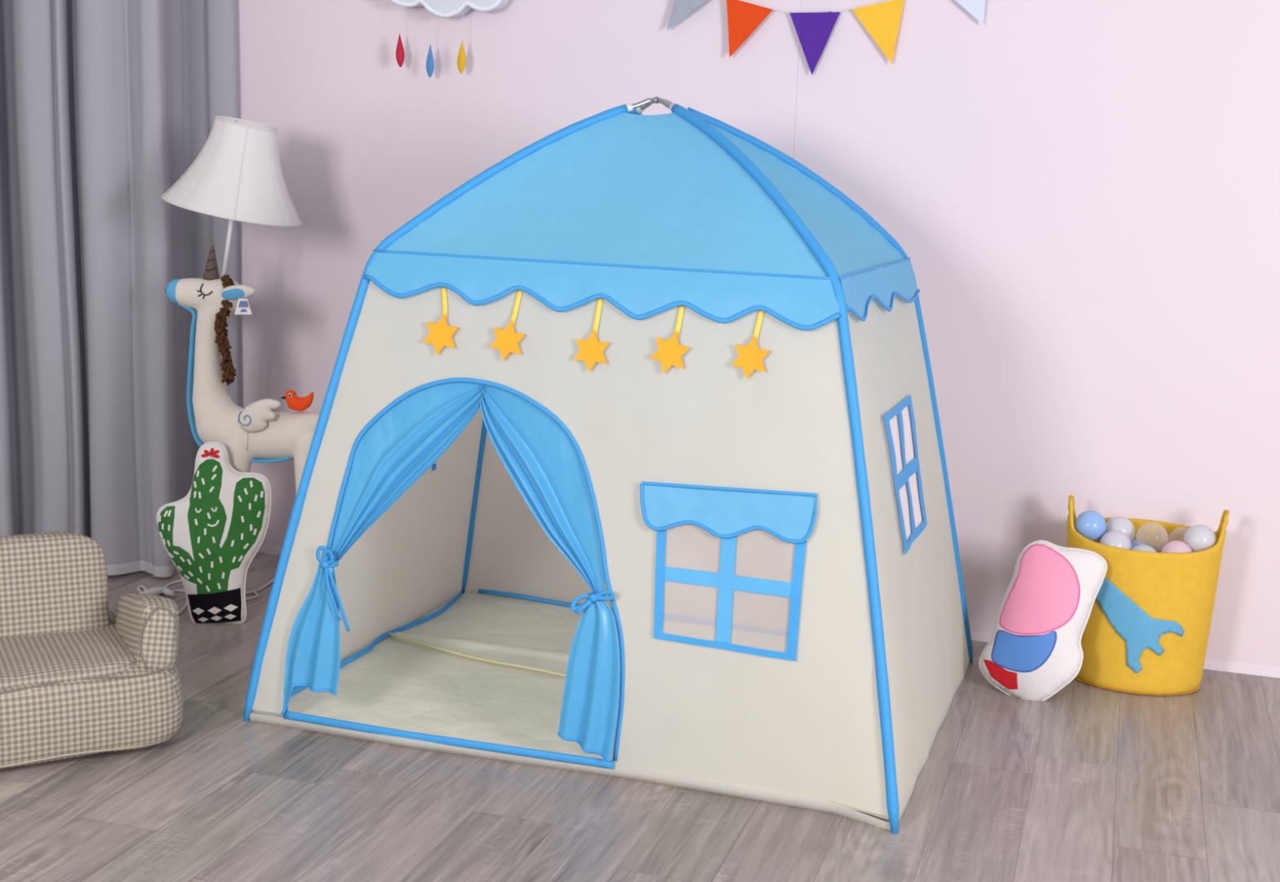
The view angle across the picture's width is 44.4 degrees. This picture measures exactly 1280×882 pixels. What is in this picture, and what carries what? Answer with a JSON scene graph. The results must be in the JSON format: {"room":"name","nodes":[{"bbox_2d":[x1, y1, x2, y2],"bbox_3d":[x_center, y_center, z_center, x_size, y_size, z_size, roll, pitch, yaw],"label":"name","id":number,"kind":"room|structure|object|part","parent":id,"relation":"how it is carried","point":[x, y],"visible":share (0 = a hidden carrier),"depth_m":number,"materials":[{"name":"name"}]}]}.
{"room":"children's room","nodes":[
{"label":"children's room","id":0,"kind":"room"},
{"bbox_2d":[0,551,1279,881],"bbox_3d":[-0.050,0.843,1.750,5.966,0.001,4.563,5,11,17],"label":"floor","id":1,"kind":"structure","parent":0,"point":[1085,782],"depth_m":2.78,"materials":[{"name":"grey wood"}]},
{"bbox_2d":[0,531,182,768],"bbox_3d":[-1.198,0.384,3.005,0.574,0.365,0.488,-4,12,-28],"label":"armchair","id":2,"kind":"object","parent":1,"relation":"on","point":[79,676],"visible":1,"depth_m":2.93,"materials":[{"name":"brown fabric"}]},
{"bbox_3d":[-1.260,0.340,3.091,0.403,0.314,0.208,-4,12,-28],"label":"backrest","id":3,"kind":"part","parent":2,"relation":"part of","materials":[{"name":"beige fabric"}]},
{"bbox_2d":[0,622,135,689],"bbox_3d":[-1.189,0.415,2.958,0.433,0.058,0.343,-4,12,-28],"label":"seat cushion","id":4,"kind":"object","parent":2,"relation":"on","point":[35,655],"depth_m":2.91,"materials":[{"name":"beige fabric"}]},
{"bbox_3d":[-0.969,0.376,3.069,0.102,0.188,0.316,-4,12,-28],"label":"armrest","id":5,"kind":"part","parent":2,"relation":"part of","materials":[{"name":"beige fabric"}]},
{"bbox_2d":[156,441,271,622],"bbox_3d":[-1.015,0.222,3.730,0.271,0.437,0.088,1,11,-4],"label":"cushion","id":6,"kind":"object","parent":1,"relation":"on","point":[212,535],"visible":1,"depth_m":3.71,"materials":[{"name":"green fabric"}]},
{"bbox_2d":[137,115,319,614],"bbox_3d":[-1.036,-0.199,3.897,0.425,1.191,0.658,-3,12,-23],"label":"lamp","id":7,"kind":"object","parent":1,"relation":"on","point":[237,175],"visible":0.73,"depth_m":3.71,"materials":[{"name":"beige fabric"}]},
{"bbox_2d":[142,586,162,595],"bbox_3d":[-1.223,0.381,3.944,0.030,0.022,0.059,10,13,36],"label":"switch","id":8,"kind":"object","parent":7,"relation":"attached to","point":[156,590],"depth_m":3.93,"materials":[{"name":"white plastic"}]},
{"bbox_3d":[-1.050,0.367,4.074,0.288,0.007,0.578,10,13,36],"label":"power cord","id":9,"kind":"part","parent":7,"relation":"part of","materials":[{"name":"white plastic"}]},
{"bbox_3d":[-0.962,-0.638,3.698,0.318,0.245,0.324,5,11,17],"label":"lamp shade","id":10,"kind":"part","parent":7,"relation":"part of","materials":[{"name":"white fabric"}]},
{"bbox_2d":[238,301,248,311],"bbox_3d":[-0.933,-0.316,3.689,0.028,0.028,0.001,5,11,17],"label":"print","id":11,"kind":"object","parent":7,"relation":"attached to","point":[242,304],"depth_m":3.69},
{"bbox_2d":[280,389,313,411],"bbox_3d":[-0.817,-0.096,3.734,0.089,0.049,0.033,5,11,17],"label":"bird","id":12,"kind":"object","parent":7,"relation":"on","point":[295,402],"visible":1,"depth_m":3.72},
{"bbox_2d":[243,96,973,832],"bbox_3d":[0.012,-0.078,3.272,1.314,1.254,1.016,6,11,18],"label":"tent","id":13,"kind":"object","parent":1,"relation":"on","point":[756,580],"visible":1,"depth_m":2.95,"materials":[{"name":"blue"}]},
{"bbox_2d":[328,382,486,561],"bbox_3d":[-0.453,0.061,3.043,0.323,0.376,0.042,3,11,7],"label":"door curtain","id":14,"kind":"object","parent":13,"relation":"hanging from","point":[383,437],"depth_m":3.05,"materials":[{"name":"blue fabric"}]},
{"bbox_2d":[422,287,458,355],"bbox_3d":[-0.375,-0.253,2.997,0.071,0.175,0.042,6,11,18],"label":"star ornament","id":15,"kind":"object","parent":13,"relation":"hanging from","point":[441,334],"visible":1,"depth_m":2.99,"materials":[{"name":"yellow fabric"}]},
{"bbox_2d":[489,289,525,360],"bbox_3d":[-0.243,-0.242,2.955,0.070,0.179,0.044,6,11,18],"label":"star ornament","id":16,"kind":"object","parent":13,"relation":"hanging from","point":[507,340],"visible":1,"depth_m":2.95,"materials":[{"name":"yellow fabric"}]},
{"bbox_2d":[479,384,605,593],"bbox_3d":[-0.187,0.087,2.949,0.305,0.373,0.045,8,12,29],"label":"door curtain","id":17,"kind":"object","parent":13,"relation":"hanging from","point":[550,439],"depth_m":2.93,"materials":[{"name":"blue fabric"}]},
{"bbox_2d":[573,297,609,371],"bbox_3d":[-0.083,-0.221,2.902,0.067,0.184,0.044,6,11,18],"label":"star ornament","id":18,"kind":"object","parent":13,"relation":"hanging from","point":[591,351],"visible":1,"depth_m":2.90,"materials":[{"name":"yellow fabric"}]},
{"bbox_3d":[-0.033,-0.490,3.017,0.917,0.299,0.284,6,11,18],"label":"roof panel","id":19,"kind":"part","parent":13,"relation":"part of","materials":[{"name":"blue fabric"}]},
{"bbox_2d":[650,305,689,373],"bbox_3d":[0.058,-0.207,2.842,0.069,0.172,0.041,-1,11,-14],"label":"star ornament","id":20,"kind":"object","parent":13,"relation":"hanging from","point":[669,352],"visible":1,"depth_m":2.85,"materials":[{"name":"yellow fabric"}]},
{"bbox_2d":[730,310,769,378],"bbox_3d":[0.203,-0.197,2.806,0.069,0.171,0.041,6,11,18],"label":"star ornament","id":21,"kind":"object","parent":13,"relation":"hanging from","point":[750,357],"visible":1,"depth_m":2.80,"materials":[{"name":"yellow fabric"}]},
{"bbox_3d":[0.281,-0.496,3.106,0.407,0.298,0.658,6,11,18],"label":"roof panel","id":22,"kind":"part","parent":13,"relation":"part of","materials":[{"name":"blue fabric"}]},
{"bbox_2d":[978,539,1107,700],"bbox_3d":[0.882,0.398,3.442,0.228,0.338,0.159,9,13,32],"label":"cushion","id":23,"kind":"object","parent":1,"relation":"on","point":[1033,651],"visible":1,"depth_m":3.41,"materials":[{"name":"white fabric"}]},
{"bbox_2d":[1066,494,1229,695],"bbox_3d":[1.128,0.340,3.541,0.343,0.406,0.260,5,11,17],"label":"basket","id":24,"kind":"object","parent":1,"relation":"on","point":[1147,629],"visible":0.77,"depth_m":3.44,"materials":[{"name":"yellow fabric"}]},
{"bbox_2d":[1074,510,1106,540],"bbox_3d":[1.015,0.191,3.533,0.069,0.069,0.069,5,11,17],"label":"ball","id":25,"kind":"object","parent":24,"relation":"in","point":[1091,524],"visible":0.8,"depth_m":3.51,"materials":[{"name":"blue plastic"}]},
{"bbox_2d":[1099,529,1131,549],"bbox_3d":[1.062,0.234,3.501,0.069,0.069,0.069,5,11,17],"label":"ball","id":26,"kind":"object","parent":24,"relation":"in","point":[1114,538],"visible":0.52,"depth_m":3.48,"materials":[{"name":"white plastic"}]},
{"bbox_2d":[1103,515,1134,541],"bbox_3d":[1.093,0.206,3.574,0.069,0.069,0.069,5,11,17],"label":"ball","id":27,"kind":"object","parent":24,"relation":"in","point":[1123,524],"visible":0.52,"depth_m":3.55,"materials":[{"name":"white plastic"}]},
{"bbox_2d":[1074,677,1199,694],"bbox_3d":[1.121,0.538,3.578,0.298,0.001,0.237,5,11,17],"label":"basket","id":28,"kind":"object","parent":24,"relation":"on","point":[1197,687],"depth_m":3.49,"materials":[{"name":"yellow fabric"}]},
{"bbox_2d":[1130,540,1145,548],"bbox_3d":[1.124,0.260,3.563,0.069,0.069,0.069,5,11,17],"label":"ball","id":29,"kind":"object","parent":24,"relation":"in","point":[1134,543],"visible":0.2,"depth_m":3.55,"materials":[{"name":"blue plastic"}]},
{"bbox_2d":[1131,544,1156,551],"bbox_3d":[1.113,0.264,3.466,0.069,0.069,0.069,5,11,17],"label":"ball","id":30,"kind":"object","parent":24,"relation":"in","point":[1140,547],"visible":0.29,"depth_m":3.45,"materials":[{"name":"white plastic"}]},
{"bbox_2d":[1135,522,1168,551],"bbox_3d":[1.150,0.217,3.521,0.069,0.069,0.069,5,11,17],"label":"ball","id":31,"kind":"object","parent":24,"relation":"in","point":[1147,522],"visible":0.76,"depth_m":3.51,"materials":[{"name":"white"}]},
{"bbox_2d":[1160,540,1192,552],"bbox_3d":[1.181,0.253,3.448,0.069,0.069,0.069,5,11,17],"label":"ball","id":32,"kind":"object","parent":24,"relation":"in","point":[1174,546],"visible":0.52,"depth_m":3.43,"materials":[{"name":"pink plastic"}]},
{"bbox_2d":[1183,524,1216,551],"bbox_3d":[1.238,0.219,3.466,0.069,0.069,0.069,5,11,17],"label":"ball","id":33,"kind":"object","parent":24,"relation":"in","point":[1199,537],"visible":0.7,"depth_m":3.44,"materials":[{"name":"white plastic"}]},
{"bbox_2d":[236,0,1279,669],"bbox_3d":[0.686,-0.762,3.682,5.950,2.510,0.080,5,11,17],"label":"wall","id":34,"kind":"structure","parent":0,"point":[1082,197],"depth_m":3.66,"materials":[{"name":"paint"}]},
{"bbox_2d":[0,0,240,577],"bbox_3d":[-1.687,-0.889,4.000,1.249,2.440,0.319,2,11,-1],"label":"curtain","id":35,"kind":"object","parent":34,"relation":"hanging from","point":[105,105],"visible":0.77,"depth_m":4.01,"materials":[{"name":"grey fabric"}]},
{"bbox_2d":[390,0,508,77],"bbox_3d":[-0.480,-1.072,3.903,0.330,0.329,0.059,5,11,17],"label":"mobile","id":36,"kind":"object","parent":34,"relation":"attached to","point":[441,8],"visible":1,"depth_m":3.89,"materials":[{"name":"white fabric"}]},
{"bbox_2d":[257,545,1279,677],"bbox_3d":[0.630,0.458,3.871,5.950,0.020,0.003,5,11,17],"label":"baseboard","id":37,"kind":"structure","parent":34,"relation":"attached to","point":[1209,664],"depth_m":3.65,"materials":[{"name":"white"}]},
{"bbox_2d":[666,0,985,75],"bbox_3d":[0.452,-1.000,3.654,0.879,0.290,0.016,5,11,16],"label":"pennant bunting","id":38,"kind":"object","parent":34,"relation":"hanging from","point":[882,20],"visible":1,"depth_m":3.68,"materials":[{"name":"multicoloured fabric"}]}
]}

